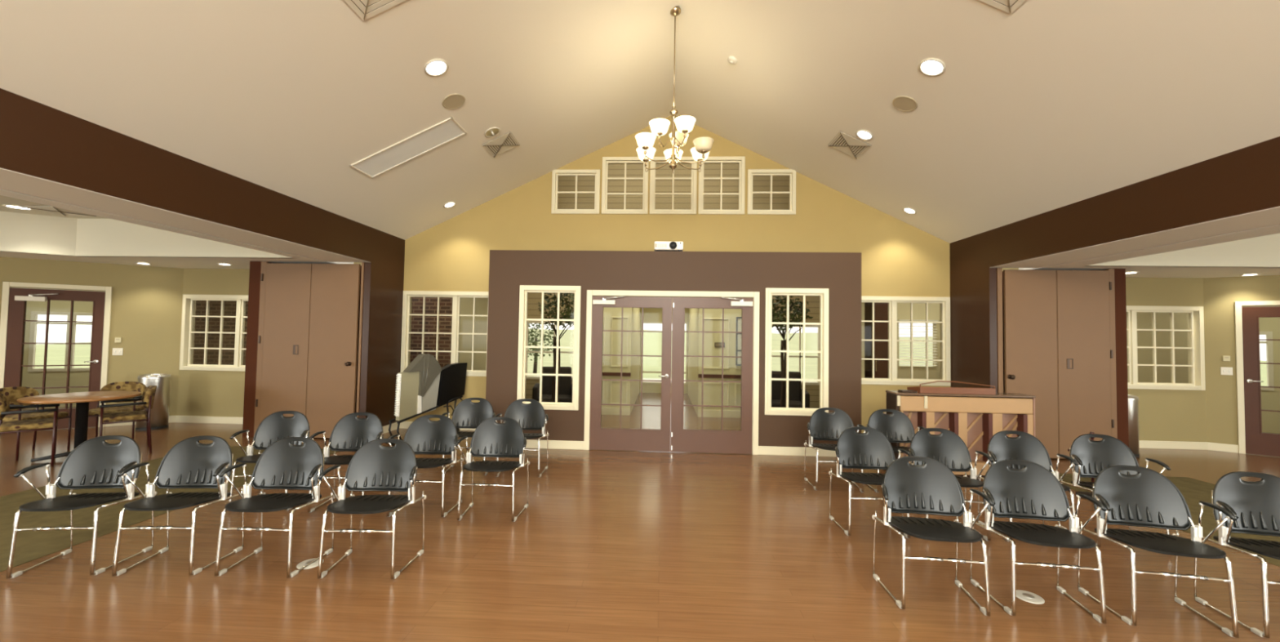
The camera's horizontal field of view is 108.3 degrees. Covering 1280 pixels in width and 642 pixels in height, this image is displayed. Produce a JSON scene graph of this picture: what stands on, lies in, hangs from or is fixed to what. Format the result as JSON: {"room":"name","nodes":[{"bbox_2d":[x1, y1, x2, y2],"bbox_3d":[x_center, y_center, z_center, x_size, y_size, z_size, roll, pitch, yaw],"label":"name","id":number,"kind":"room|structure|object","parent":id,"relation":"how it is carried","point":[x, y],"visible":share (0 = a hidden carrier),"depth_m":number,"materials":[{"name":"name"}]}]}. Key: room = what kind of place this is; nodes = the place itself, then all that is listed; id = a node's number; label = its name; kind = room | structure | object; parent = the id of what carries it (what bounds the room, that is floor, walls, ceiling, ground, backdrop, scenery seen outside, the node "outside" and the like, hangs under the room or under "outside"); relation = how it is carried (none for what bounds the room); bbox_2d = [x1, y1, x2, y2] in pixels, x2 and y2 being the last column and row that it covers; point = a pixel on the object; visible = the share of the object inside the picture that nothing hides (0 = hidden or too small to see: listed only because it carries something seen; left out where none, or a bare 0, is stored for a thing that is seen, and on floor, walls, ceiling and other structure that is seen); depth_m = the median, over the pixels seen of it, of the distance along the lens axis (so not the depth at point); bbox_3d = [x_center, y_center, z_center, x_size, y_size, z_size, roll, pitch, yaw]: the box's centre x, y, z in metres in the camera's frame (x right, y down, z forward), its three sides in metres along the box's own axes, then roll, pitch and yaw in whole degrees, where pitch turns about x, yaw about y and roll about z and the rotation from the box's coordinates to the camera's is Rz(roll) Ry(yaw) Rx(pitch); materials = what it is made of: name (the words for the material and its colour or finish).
{"room":"community hall","nodes":[
{"label":"community hall","id":0,"kind":"room"},
{"bbox_2d":[22,299,93,408],"bbox_3d":[-11.664,0.224,8.913,6.800,2.900,0.100,2,-2,-31],"label":"wall","id":1,"kind":"structure","parent":0,"point":[77,378],"depth_m":9.00,"materials":[{"name":"beige paint"}]},
{"bbox_2d":[27,311,70,371],"bbox_3d":[-11.453,0.400,8.988,0.530,1.160,0.060,2,-2,-31],"label":"window","id":2,"kind":"structure","parent":1,"relation":"in","point":[33,313],"depth_m":8.90,"materials":[{"name":"white metal"}]},
{"bbox_2d":[70,311,92,371],"bbox_3d":[-11.062,0.414,9.219,0.420,1.160,0.060,2,-2,-31],"label":"window","id":3,"kind":"structure","parent":1,"relation":"in","point":[75,313],"depth_m":9.14,"materials":[{"name":"white metal"}]},
{"bbox_2d":[0,256,183,415],"bbox_3d":[-9.765,0.032,6.695,4.600,3.200,0.140,2,-2,-31],"label":"wall","id":4,"kind":"structure","parent":0,"point":[146,307],"depth_m":7.52,"materials":[{"name":"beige paint"}]},
{"bbox_2d":[0,281,112,426],"bbox_3d":[-8.973,0.548,7.128,1.114,2.222,0.160,2,-2,-31],"label":"door frame","id":5,"kind":"structure","parent":4,"relation":"in","point":[6,285],"depth_m":7.10,"materials":[{"name":"beige paint"}]},
{"bbox_2d":[3,287,105,431],"bbox_3d":[-8.935,0.585,7.057,0.976,2.129,0.121,2,-2,-30],"label":"door","id":6,"kind":"structure","parent":5,"relation":"attached to","point":[18,297],"depth_m":7.05,"materials":[{"name":"red wood"}]},
{"bbox_2d":[0,195,319,269],"bbox_3d":[-8.812,-1.437,1.086,7.450,0.620,14.220,1,-2,3],"label":"ceiling","id":7,"kind":"structure","parent":0,"point":[29,231],"depth_m":6.59,"materials":[{"name":"beige paint"}]},
{"bbox_2d":[18,205,97,216],"bbox_3d":[-7.805,-1.474,6.217,0.480,0.019,0.480,1,-2,3],"label":"ceiling vent","id":8,"kind":"object","parent":7,"relation":"in","point":[51,209],"visible":0.93,"depth_m":6.19,"materials":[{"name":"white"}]},
{"bbox_2d":[242,261,361,436],"bbox_3d":[-4.924,0.432,7.221,1.754,2.590,0.870,1,-2,3],"label":"wall","id":9,"kind":"structure","parent":0,"point":[249,403],"depth_m":6.83,"materials":[{"name":"brown paint"}]},
{"bbox_2d":[0,88,404,426],"bbox_3d":[-4.336,-0.103,0.674,0.160,3.250,13.920,1,-2,3],"label":"ceiling beam","id":10,"kind":"structure","parent":9,"relation":"attached to","point":[37,140],"depth_m":4.36,"materials":[{"name":"brown paint"}]},
{"bbox_2d":[255,262,360,437],"bbox_3d":[-4.878,0.422,6.749,1.483,2.540,0.108,1,-2,3],"label":"door","id":11,"kind":"structure","parent":9,"relation":"in","point":[312,310],"depth_m":6.77,"materials":[{"name":"beige laminate"}]},
{"bbox_2d":[253,261,364,435],"bbox_3d":[-4.852,0.422,6.791,1.569,2.585,0.042,1,-2,3],"label":"trim","id":12,"kind":"structure","parent":9,"relation":"attached to","point":[264,264],"depth_m":6.79,"materials":[{"name":"beige laminate"}]},
{"bbox_2d":[192,297,452,367],"bbox_3d":[-6.457,0.170,9.283,5.600,3.200,0.120,1,-2,3],"label":"brick wall","id":13,"kind":"structure","parent":0,"point":[431,303],"depth_m":9.28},
{"bbox_2d":[458,297,488,369],"bbox_3d":[-3.047,0.219,9.106,1.230,3.200,0.100,1,-2,3],"label":"wall","id":14,"kind":"structure","parent":0,"point":[466,303],"depth_m":9.07,"materials":[{"name":"beige paint"}]},
{"bbox_2d":[0,381,1279,641],"bbox_3d":[0.211,1.793,4.838,28.000,0.120,23.400,1,-2,3],"label":"floor","id":15,"kind":"structure","parent":0,"point":[607,545],"depth_m":3.12,"materials":[{"name":"brown wood"}]},
{"bbox_2d":[0,393,59,466],"bbox_3d":[-6.935,1.217,5.204,0.552,0.826,0.476,-1,-2,40],"label":"armchair","id":16,"kind":"object","parent":15,"relation":"on","point":[21,425],"visible":1,"depth_m":5.18,"materials":[{"name":"fabric"}]},
{"bbox_2d":[0,386,72,460],"bbox_3d":[-7.506,1.223,5.660,0.476,0.826,0.552,1,-2,-3],"label":"armchair","id":17,"kind":"object","parent":15,"relation":"on","point":[12,393],"visible":0.61,"depth_m":5.69,"materials":[{"name":"brown fabric"}]},
{"bbox_2d":[16,391,141,462],"bbox_3d":[-6.735,1.272,5.573,0.960,0.745,0.960,1,-2,3],"label":"round table","id":18,"kind":"object","parent":15,"relation":"on","point":[82,399],"visible":0.77,"depth_m":5.53,"materials":[{"name":"brown wood"}]},
{"bbox_2d":[5,435,157,577],"bbox_3d":[-3.697,1.206,3.073,0.609,0.812,0.433,1,-2,-7],"label":"armchair","id":19,"kind":"object","parent":15,"relation":"on","point":[95,463],"visible":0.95,"depth_m":3.16,"materials":[{"name":"black plastic"}]},
{"bbox_2d":[88,381,146,439],"bbox_3d":[-7.081,1.249,6.247,0.552,0.826,0.476,2,-2,-27],"label":"armchair","id":20,"kind":"object","parent":15,"relation":"on","point":[120,385],"visible":0.47,"depth_m":6.32,"materials":[{"name":"brown fabric"}]},
{"bbox_2d":[99,385,156,453],"bbox_3d":[-6.458,1.246,5.830,0.552,0.826,0.476,-1,-2,41],"label":"armchair","id":21,"kind":"object","parent":15,"relation":"on","point":[148,393],"visible":0.99,"depth_m":5.79,"materials":[{"name":"brown fabric"}]},
{"bbox_2d":[134,373,171,430],"bbox_3d":[-7.653,1.263,7.270,0.368,0.845,0.368,1,-2,3],"label":"waste bin","id":22,"kind":"object","parent":15,"relation":"on","point":[159,415],"visible":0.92,"depth_m":7.20,"materials":[{"name":"silver metal"}]},
{"bbox_2d":[0,445,338,571],"bbox_3d":[-5.156,1.484,-0.051,1.850,0.004,12.500,1,-2,3],"label":"rug","id":23,"kind":"object","parent":15,"relation":"on","point":[30,545],"depth_m":3.80,"materials":[{"name":"brown carpet"}]},
{"bbox_2d":[111,435,244,575],"bbox_3d":[-3.085,1.217,3.106,0.609,0.812,0.433,1,-2,-3],"label":"armchair","id":24,"kind":"object","parent":15,"relation":"on","point":[190,463],"visible":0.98,"depth_m":3.21,"materials":[{"name":"black plastic"}]},
{"bbox_2d":[228,410,310,510],"bbox_3d":[-3.316,1.248,4.186,0.609,0.812,0.433,1,-2,-4],"label":"armchair","id":25,"kind":"object","parent":15,"relation":"on","point":[276,426],"visible":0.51,"depth_m":4.32,"materials":[{"name":"black plastic"}]},
{"bbox_2d":[214,436,336,577],"bbox_3d":[-2.446,1.227,3.112,0.609,0.812,0.433,1,-2,0],"label":"armchair","id":26,"kind":"object","parent":15,"relation":"on","point":[283,464],"visible":0.98,"depth_m":3.22,"materials":[{"name":"black plastic"}]},
{"bbox_2d":[307,412,383,511],"bbox_3d":[-2.619,1.259,4.168,0.609,0.812,0.433,1,-2,-1],"label":"armchair","id":27,"kind":"object","parent":15,"relation":"on","point":[350,433],"visible":0.72,"depth_m":4.30,"materials":[{"name":"black plastic"}]},
{"bbox_2d":[317,438,426,578],"bbox_3d":[-1.795,1.238,3.110,0.609,0.812,0.433,1,-2,-1],"label":"armchair","id":28,"kind":"object","parent":15,"relation":"on","point":[375,466],"visible":1,"depth_m":3.22,"materials":[{"name":"black plastic"}]},
{"bbox_2d":[385,414,463,516],"bbox_3d":[-1.905,1.269,4.104,0.609,0.812,0.433,1,-2,-2],"label":"armchair","id":29,"kind":"object","parent":15,"relation":"on","point":[424,435],"visible":0.8,"depth_m":4.24,"materials":[{"name":"black plastic"}]},
{"bbox_2d":[388,353,466,445],"bbox_3d":[-3.098,1.114,6.865,0.251,1.262,1.193,0,-2,25],"label":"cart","id":30,"kind":"object","parent":15,"relation":"on","point":[424,386],"visible":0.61,"depth_m":6.69,"materials":[{"name":"black plastic"}]},
{"bbox_2d":[441,397,497,475],"bbox_3d":[-1.947,1.307,5.287,0.609,0.812,0.433,1,-2,-1],"label":"armchair","id":31,"kind":"object","parent":15,"relation":"on","point":[468,414],"visible":0.66,"depth_m":5.43,"materials":[{"name":"black plastic"}]},
{"bbox_2d":[454,416,529,521],"bbox_3d":[-1.280,1.277,4.043,0.609,0.812,0.433,1,-2,1],"label":"armchair","id":32,"kind":"object","parent":15,"relation":"on","point":[491,438],"visible":1,"depth_m":4.16,"materials":[{"name":"black plastic"}]},
{"bbox_2d":[493,398,548,476],"bbox_3d":[-1.336,1.315,5.251,0.609,0.812,0.433,1,-2,-1],"label":"armchair","id":33,"kind":"object","parent":15,"relation":"on","point":[531,416],"visible":0.68,"depth_m":5.39,"materials":[{"name":"black plastic"}]},
{"bbox_2d":[532,366,572,402],"bbox_3d":[-1.601,1.355,8.727,0.800,0.950,0.660,1,-2,-9],"label":"lounge chair","id":34,"kind":"object","parent":15,"relation":"on","point":[565,393],"visible":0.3,"depth_m":8.88,"materials":[{"name":"black fabric"}]},
{"bbox_2d":[537,292,574,401],"bbox_3d":[-1.322,0.585,7.800,0.903,2.438,0.940,1,-2,3],"label":"potted tree","id":35,"kind":"object","parent":15,"relation":"on","point":[554,302],"visible":0.59,"depth_m":7.75,"materials":[{"name":"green plant"}]},
{"bbox_2d":[771,370,809,407],"bbox_3d":[2.653,1.415,8.469,0.800,0.950,0.660,0,-2,14],"label":"lounge chair","id":36,"kind":"object","parent":15,"relation":"on","point":[795,393],"visible":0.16,"depth_m":8.60,"materials":[{"name":"black fabric"}]},
{"bbox_2d":[771,295,813,407],"bbox_3d":[2.380,0.653,7.610,0.882,2.410,0.961,1,-2,3],"label":"potted tree","id":37,"kind":"object","parent":15,"relation":"on","point":[780,313],"visible":0.6,"depth_m":7.57,"materials":[{"name":"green plant"}]},
{"bbox_2d":[804,407,866,492],"bbox_3d":[2.082,1.360,4.950,0.609,0.812,0.433,1,-2,6],"label":"chair","id":38,"kind":"object","parent":15,"relation":"on","point":[822,425],"visible":0.7,"depth_m":5.09,"materials":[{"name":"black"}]},
{"bbox_2d":[828,426,912,537],"bbox_3d":[1.917,1.322,3.856,0.609,0.812,0.433,1,-2,4],"label":"armchair","id":39,"kind":"object","parent":15,"relation":"on","point":[871,449],"visible":0.88,"depth_m":3.98,"materials":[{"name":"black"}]},
{"bbox_2d":[864,302,888,377],"bbox_3d":[4.452,0.775,8.651,0.370,2.300,0.445,1,-2,3],"label":"window","id":40,"kind":"structure","parent":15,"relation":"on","point":[881,309],"depth_m":8.48,"materials":[{"name":"brown"}]},
{"bbox_2d":[866,408,929,492],"bbox_3d":[2.700,1.369,4.903,0.609,0.812,0.433,1,-2,7],"label":"armchair","id":41,"kind":"object","parent":15,"relation":"on","point":[897,427],"visible":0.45,"depth_m":5.05,"materials":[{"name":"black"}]},
{"bbox_2d":[871,455,994,616],"bbox_3d":[1.787,1.287,2.846,0.609,0.812,0.433,1,-2,7],"label":"armchair","id":42,"kind":"object","parent":15,"relation":"on","point":[931,487],"visible":1,"depth_m":2.95,"materials":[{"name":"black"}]},
{"bbox_2d":[902,427,993,540],"bbox_3d":[2.542,1.331,3.840,0.609,0.812,0.433,1,-2,7],"label":"armchair","id":43,"kind":"object","parent":15,"relation":"on","point":[947,447],"visible":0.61,"depth_m":3.97,"materials":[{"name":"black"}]},
{"bbox_2d":[884,390,1035,475],"bbox_3d":[3.697,1.325,5.480,1.532,0.970,0.512,1,-2,3],"label":"upright piano","id":44,"kind":"object","parent":15,"relation":"on","point":[975,418],"visible":0.55,"depth_m":5.26,"materials":[{"name":"brown wood"}]},
{"bbox_2d":[906,380,995,395],"bbox_3d":[3.617,0.767,5.389,0.834,0.135,0.280,1,-2,3],"label":"lectern","id":45,"kind":"object","parent":44,"relation":"on","point":[922,389],"visible":0.93,"depth_m":5.25,"materials":[{"name":"brown wood"}]},
{"bbox_2d":[977,430,1078,541],"bbox_3d":[3.165,1.340,3.780,0.609,0.812,0.433,1,-2,7],"label":"armchair","id":46,"kind":"object","parent":15,"relation":"on","point":[1025,446],"visible":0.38,"depth_m":3.92,"materials":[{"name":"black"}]},
{"bbox_2d":[969,459,1106,623],"bbox_3d":[2.395,1.295,2.796,0.609,0.812,0.433,1,-2,8],"label":"armchair","id":47,"kind":"object","parent":15,"relation":"on","point":[1031,491],"visible":0.95,"depth_m":2.89,"materials":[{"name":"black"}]},
{"bbox_2d":[1057,433,1171,546],"bbox_3d":[3.787,1.347,3.693,0.609,0.812,0.433,1,-2,10],"label":"armchair","id":48,"kind":"object","parent":15,"relation":"on","point":[1092,457],"visible":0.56,"depth_m":3.83,"materials":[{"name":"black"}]},
{"bbox_2d":[1128,394,1139,457],"bbox_3d":[6.870,1.475,6.610,0.368,0.845,0.368,1,-2,3],"label":"waste bin","id":49,"kind":"object","parent":15,"relation":"on","point":[1133,410],"visible":0.22,"depth_m":6.44,"materials":[{"name":"silver metal"}]},
{"bbox_2d":[1077,465,1239,637],"bbox_3d":[3.010,1.302,2.703,0.609,0.812,0.433,1,-2,11],"label":"armchair","id":50,"kind":"object","parent":15,"relation":"on","point":[1147,497],"visible":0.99,"depth_m":2.79,"materials":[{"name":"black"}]},
{"bbox_2d":[1058,473,1279,566],"bbox_3d":[5.287,1.633,-0.636,1.830,0.004,12.350,1,-2,3],"label":"rug","id":51,"kind":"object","parent":15,"relation":"on","point":[1193,491],"depth_m":4.64,"materials":[{"name":"brown carpet"}]},
{"bbox_2d":[1193,471,1279,637],"bbox_3d":[3.631,1.309,2.603,0.609,0.812,0.433,0,-2,14],"label":"armchair","id":52,"kind":"object","parent":15,"relation":"on","point":[1255,505],"visible":0.96,"depth_m":2.74,"materials":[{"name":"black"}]},
{"bbox_2d":[0,0,1279,243],"bbox_3d":[0.160,-2.626,0.551,8.759,2.230,13.940,1,-2,3],"label":"ceiling","id":53,"kind":"structure","parent":0,"point":[282,96],"depth_m":4.33,"materials":[{"name":"white paint"}]},
{"bbox_2d":[343,0,405,21],"bbox_3d":[-1.903,-2.478,3.301,0.547,0.266,0.600,1,-2,3],"label":"ceiling vent","id":54,"kind":"object","parent":53,"relation":"in","point":[365,10],"visible":1,"depth_m":3.54,"materials":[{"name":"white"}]},
{"bbox_2d":[349,116,466,177],"bbox_3d":[-2.683,-2.009,5.396,1.171,0.560,0.400,1,-2,3],"label":"ceiling light panel","id":55,"kind":"object","parent":53,"relation":"attached to","point":[448,130],"visible":1,"depth_m":5.39,"materials":[{"name":"white metal"}]},
{"bbox_2d":[423,58,448,76],"bbox_3d":[-1.935,-2.403,4.391,0.208,0.102,0.229,1,-2,7],"label":"recessed light","id":56,"kind":"object","parent":53,"relation":"in","point":[436,67],"visible":1,"depth_m":4.39,"materials":[{"name":"white metal"}]},
{"bbox_2d":[481,131,519,157],"bbox_3d":[-1.845,-2.345,6.163,0.375,0.188,0.410,1,-2,3],"label":"ceiling vent","id":57,"kind":"object","parent":53,"relation":"in","point":[500,144],"visible":1,"depth_m":6.14,"materials":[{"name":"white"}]},
{"bbox_2d":[635,6,714,173],"bbox_3d":[0.386,-2.518,5.128,0.865,1.820,0.758,1,-2,3],"label":"chandelier","id":58,"kind":"object","parent":53,"relation":"hanging from","point":[684,124],"visible":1,"depth_m":4.98,"materials":[{"name":"white glass"}]},
{"bbox_2d":[827,130,871,159],"bbox_3d":[2.718,-2.283,6.015,0.392,0.198,0.430,1,-2,3],"label":"ceiling vent","id":59,"kind":"object","parent":53,"relation":"in","point":[843,142],"visible":1,"depth_m":6.00,"materials":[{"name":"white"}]},
{"bbox_2d":[918,57,946,76],"bbox_3d":[2.675,-2.321,4.236,0.207,0.103,0.229,1,-2,7],"label":"recessed light","id":60,"kind":"object","parent":53,"relation":"in","point":[931,67],"visible":1,"depth_m":4.23,"materials":[{"name":"white metal"}]},
{"bbox_2d":[979,0,1026,13],"bbox_3d":[2.481,-2.429,3.157,0.546,0.270,0.600,1,-2,3],"label":"ceiling vent","id":61,"kind":"object","parent":53,"relation":"in","point":[1010,6],"visible":1,"depth_m":3.40,"materials":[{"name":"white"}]},
{"bbox_2d":[639,307,688,393],"bbox_3d":[0.672,0.704,12.916,1.900,2.600,0.100,1,-2,3],"label":"wall","id":62,"kind":"structure","parent":0,"point":[650,314],"depth_m":12.89,"materials":[{"name":"beige paint"}]},
{"bbox_2d":[630,307,698,413],"bbox_3d":[0.584,0.643,11.104,1.540,2.600,3.530,1,-2,3],"label":"wall","id":63,"kind":"structure","parent":0,"point":[636,312],"depth_m":10.72,"materials":[{"name":"beige paint"}]},
{"bbox_2d":[525,163,819,416],"bbox_3d":[0.670,-0.915,9.324,8.400,5.600,0.120,1,-2,3],"label":"wall","id":64,"kind":"structure","parent":0,"point":[566,184],"depth_m":9.32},
{"bbox_2d":[525,320,741,379],"bbox_3d":[0.077,0.613,9.227,4.830,1.180,0.090,1,-2,3],"label":"window","id":65,"kind":"structure","parent":64,"relation":"in","point":[528,321],"depth_m":9.20,"materials":[{"name":"white metal"}]},
{"bbox_2d":[601,306,741,410],"bbox_3d":[0.691,0.632,9.199,3.600,2.500,0.025,1,-2,3],"label":"panelling","id":66,"kind":"object","parent":64,"relation":"attached to","point":[712,393],"visible":0.43,"depth_m":9.17,"materials":[{"name":"beige paint"}]},
{"bbox_2d":[601,316,741,417],"bbox_3d":[0.685,0.906,9.165,3.600,1.950,0.026,1,-2,3],"label":"trim foyer moulding","id":67,"kind":"structure","parent":64,"relation":"attached to","point":[605,411],"depth_m":9.15,"materials":[{"name":"beige paint"}]},
{"bbox_2d":[485,249,861,447],"bbox_3d":[0.423,0.412,6.412,5.130,2.750,0.130,1,-2,3],"label":"wall","id":68,"kind":"structure","parent":0,"point":[840,273],"depth_m":6.37,"materials":[{"name":"brown paint"}]},
{"bbox_2d":[516,284,581,409],"bbox_3d":[-1.261,0.367,6.485,0.860,1.718,0.170,1,-2,3],"label":"window","id":69,"kind":"structure","parent":68,"relation":"in","point":[524,289],"depth_m":6.43,"materials":[{"name":"beige paint"}]},
{"bbox_2d":[583,289,759,454],"bbox_3d":[0.432,0.687,6.387,2.365,2.198,0.160,1,-2,3],"label":"door frame","id":70,"kind":"structure","parent":68,"relation":"in","point":[590,293],"depth_m":6.33,"materials":[{"name":"beige paint"}]},
{"bbox_2d":[589,295,671,451],"bbox_3d":[-0.125,0.714,6.332,1.102,2.108,0.118,1,-2,3],"label":"door","id":71,"kind":"structure","parent":70,"relation":"attached to","point":[600,438],"depth_m":6.34,"materials":[{"name":"brown wood"}]},
{"bbox_2d":[670,296,753,453],"bbox_3d":[0.978,0.728,6.278,1.096,2.112,0.118,1,-2,3],"label":"door","id":72,"kind":"structure","parent":70,"relation":"attached to","point":[685,440],"depth_m":6.28,"materials":[{"name":"brown wood"}]},
{"bbox_2d":[524,439,835,456],"bbox_3d":[0.398,1.726,6.295,5.130,0.115,0.018,1,-2,3],"label":"baseboard","id":73,"kind":"structure","parent":68,"relation":"attached to","point":[531,443],"depth_m":6.22,"materials":[{"name":"beige paint"}]},
{"bbox_2d":[764,287,828,415],"bbox_3d":[2.123,0.416,6.319,0.845,1.718,0.170,1,-2,3],"label":"window","id":74,"kind":"structure","parent":68,"relation":"in","point":[823,293],"depth_m":6.26,"materials":[{"name":"beige paint"}]},
{"bbox_2d":[177,115,1206,441],"bbox_3d":[0.424,-0.803,7.509,16.330,5.250,0.140,1,-2,3],"label":"wall","id":75,"kind":"structure","parent":0,"point":[899,258],"depth_m":7.45,"materials":[{"name":"yellow paint"}]},
{"bbox_2d":[0,167,368,263],"bbox_3d":[-4.680,-1.351,0.733,0.881,0.563,13.920,1,-2,3],"label":"beam underside","id":76,"kind":"structure","parent":75,"relation":"attached to","point":[15,184],"depth_m":4.18,"materials":[{"name":"white paint"}]},
{"bbox_2d":[175,415,243,423],"bbox_3d":[-6.787,1.656,7.697,1.980,0.115,0.018,1,-2,3],"label":"baseboard","id":77,"kind":"structure","parent":75,"relation":"attached to","point":[183,419],"depth_m":7.71,"materials":[{"name":"beige paint"}]},
{"bbox_2d":[179,293,248,370],"bbox_3d":[-6.801,0.201,7.811,1.842,1.270,0.170,1,-2,3],"label":"window","id":78,"kind":"structure","parent":75,"relation":"in","point":[188,307],"depth_m":7.78,"materials":[{"name":"beige paint"}]},
{"bbox_2d":[400,290,488,376],"bbox_3d":[-3.034,0.206,7.628,1.760,1.380,0.170,1,-2,3],"label":"window","id":79,"kind":"structure","parent":75,"relation":"in","point":[406,350],"depth_m":7.59,"materials":[{"name":"beige paint"}]},
{"bbox_2d":[551,169,599,213],"bbox_3d":[-1.045,-2.107,7.609,0.785,0.725,0.170,1,-2,3],"label":"window","id":80,"kind":"structure","parent":75,"relation":"in","point":[556,173],"depth_m":7.55,"materials":[{"name":"beige paint"}]},
{"bbox_2d":[601,156,648,213],"bbox_3d":[-0.240,-2.199,7.573,0.751,0.933,0.170,1,-2,3],"label":"window","id":81,"kind":"structure","parent":75,"relation":"in","point":[606,160],"depth_m":7.52,"materials":[{"name":"beige paint"}]},
{"bbox_2d":[649,156,697,213],"bbox_3d":[0.540,-2.188,7.535,0.754,0.933,0.170,1,-2,3],"label":"window","id":82,"kind":"structure","parent":75,"relation":"in","point":[688,159],"depth_m":7.48,"materials":[{"name":"beige paint"}]},
{"bbox_2d":[697,156,745,213],"bbox_3d":[1.315,-2.177,7.497,0.738,0.933,0.170,1,-2,3],"label":"window","id":83,"kind":"structure","parent":75,"relation":"in","point":[740,160],"depth_m":7.44,"materials":[{"name":"beige paint"}]},
{"bbox_2d":[747,168,795,214],"bbox_3d":[2.110,-2.061,7.455,0.760,0.725,0.170,1,-2,3],"label":"window","id":84,"kind":"structure","parent":75,"relation":"in","point":[791,173],"depth_m":7.39,"materials":[{"name":"beige paint"}]},
{"bbox_2d":[861,295,951,386],"bbox_3d":[3.964,0.307,7.286,1.715,1.380,0.170,1,-2,3],"label":"window","id":85,"kind":"structure","parent":75,"relation":"in","point":[944,302],"depth_m":7.23,"materials":[{"name":"beige paint"}]},
{"bbox_2d":[989,206,1279,270],"bbox_3d":[5.041,-1.210,0.257,1.052,0.563,13.920,1,-2,3],"label":"trim","id":86,"kind":"structure","parent":75,"relation":"attached to","point":[1264,222],"depth_m":4.57,"materials":[{"name":"white paint"}]},
{"bbox_2d":[1126,305,1205,390],"bbox_3d":[7.614,0.403,7.106,1.845,1.265,0.170,1,-2,3],"label":"window","id":87,"kind":"structure","parent":75,"relation":"in","point":[1195,318],"depth_m":7.04,"materials":[{"name":"beige paint"}]},
{"bbox_2d":[1138,440,1208,449],"bbox_3d":[7.560,1.864,6.995,1.950,0.115,0.018,1,-2,3],"label":"baseboard","id":88,"kind":"structure","parent":75,"relation":"attached to","point":[1142,443],"depth_m":6.96,"materials":[{"name":"beige paint"}]},
{"bbox_2d":[817,302,940,382],"bbox_3d":[6.659,0.383,9.331,6.000,3.200,0.100,1,-2,3],"label":"wall","id":89,"kind":"structure","parent":0,"point":[903,308],"depth_m":9.34,"materials":[{"name":"beige paint"}]},
{"bbox_2d":[897,319,937,365],"bbox_3d":[5.595,0.434,9.296,0.760,0.920,0.050,1,-2,3],"label":"window blind","id":90,"kind":"object","parent":89,"relation":"attached to","point":[898,319],"visible":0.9,"depth_m":9.29,"materials":[{"name":"white plastic"}]},
{"bbox_2d":[1002,268,1128,446],"bbox_3d":[5.743,0.587,6.699,1.683,2.590,0.870,1,-2,3],"label":"wall","id":91,"kind":"structure","parent":0,"point":[1119,273],"depth_m":6.23,"materials":[{"name":"brown paint"}]},
{"bbox_2d":[996,267,1117,438],"bbox_3d":[5.645,0.574,6.278,1.529,2.585,0.042,1,-2,3],"label":"trim","id":92,"kind":"structure","parent":91,"relation":"attached to","point":[999,270],"depth_m":6.25,"materials":[{"name":"beige laminate"}]},
{"bbox_2d":[1003,269,1114,457],"bbox_3d":[5.667,0.575,6.234,1.383,2.540,0.108,1,-2,3],"label":"door","id":93,"kind":"structure","parent":91,"relation":"in","point":[1057,351],"depth_m":6.25,"materials":[{"name":"beige laminate"}]},
{"bbox_2d":[949,136,1279,392],"bbox_3d":[4.571,0.026,0.238,0.160,3.250,13.920,1,-2,3],"label":"ceiling beam","id":94,"kind":"structure","parent":91,"relation":"attached to","point":[1246,180],"depth_m":4.84,"materials":[{"name":"brown paint"}]},
{"bbox_2d":[1136,311,1188,382],"bbox_3d":[8.446,0.485,8.540,3.550,3.000,0.100,1,-2,3],"label":"wall","id":95,"kind":"structure","parent":0,"point":[1144,355],"depth_m":8.44,"materials":[{"name":"beige paint"}]},
{"bbox_2d":[1060,233,1279,278],"bbox_3d":[9.094,-1.178,0.210,7.090,0.620,14.220,1,-2,3],"label":"ceiling","id":96,"kind":"structure","parent":0,"point":[1262,251],"depth_m":6.01,"materials":[{"name":"beige paint"}]},
{"bbox_2d":[1203,275,1279,444],"bbox_3d":[10.456,0.325,5.706,4.600,3.200,0.140,0,-2,36],"label":"wall","id":97,"kind":"structure","parent":0,"point":[1220,294],"depth_m":6.89,"materials":[{"name":"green paint"}]},
{"bbox_2d":[1234,300,1279,453],"bbox_3d":[9.265,0.822,6.530,1.103,2.222,0.160,0,-2,36],"label":"door frame","id":98,"kind":"structure","parent":97,"relation":"in","point":[1237,304],"depth_m":6.77,"materials":[{"name":"beige paint"}]},
{"bbox_2d":[1241,306,1279,456],"bbox_3d":[9.218,0.858,6.467,0.971,2.129,0.112,0,-2,36],"label":"door","id":99,"kind":"structure","parent":98,"relation":"attached to","point":[1258,442],"depth_m":6.70,"materials":[{"name":"red wood"}]},
{"bbox_2d":[1258,317,1279,433],"bbox_3d":[12.557,0.575,7.729,6.800,2.900,0.100,0,-2,36],"label":"wall","id":100,"kind":"structure","parent":0,"point":[1270,400],"depth_m":8.40,"materials":[{"name":"beige paint"}]},
{"bbox_2d":[1259,331,1274,391],"bbox_3d":[11.349,0.733,8.556,0.450,1.080,0.060,0,-2,36],"label":"window","id":101,"kind":"structure","parent":100,"relation":"in","point":[1269,351],"depth_m":8.43,"materials":[{"name":"white metal"}]},
{"label":"outside","id":102,"kind":"structure","parent":0,"visible":0},
{"bbox_2d":[57,328,1266,365],"bbox_3d":[2.897,2.245,59.888,120.000,3.262,40.000,1,-2,3],"label":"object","id":103,"kind":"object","parent":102,"point":[652,341],"depth_m":54.49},
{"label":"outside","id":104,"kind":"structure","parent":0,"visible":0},
{"bbox_2d":[34,343,1267,386],"bbox_3d":[0.696,2.295,14.915,120.000,0.150,150.000,1,-2,3],"label":"lawn","id":105,"kind":"structure","parent":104,"point":[55,352],"depth_m":28.40,"materials":[{"name":"green plant"}]},
{"bbox_2d":[527,322,556,373],"bbox_3d":[-4.462,0.966,19.719,1.885,2.662,1.838,1,-2,3],"label":"tree","id":106,"kind":"object","parent":105,"relation":"on","point":[533,343],"visible":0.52,"depth_m":19.61,"materials":[{"name":"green plant"}]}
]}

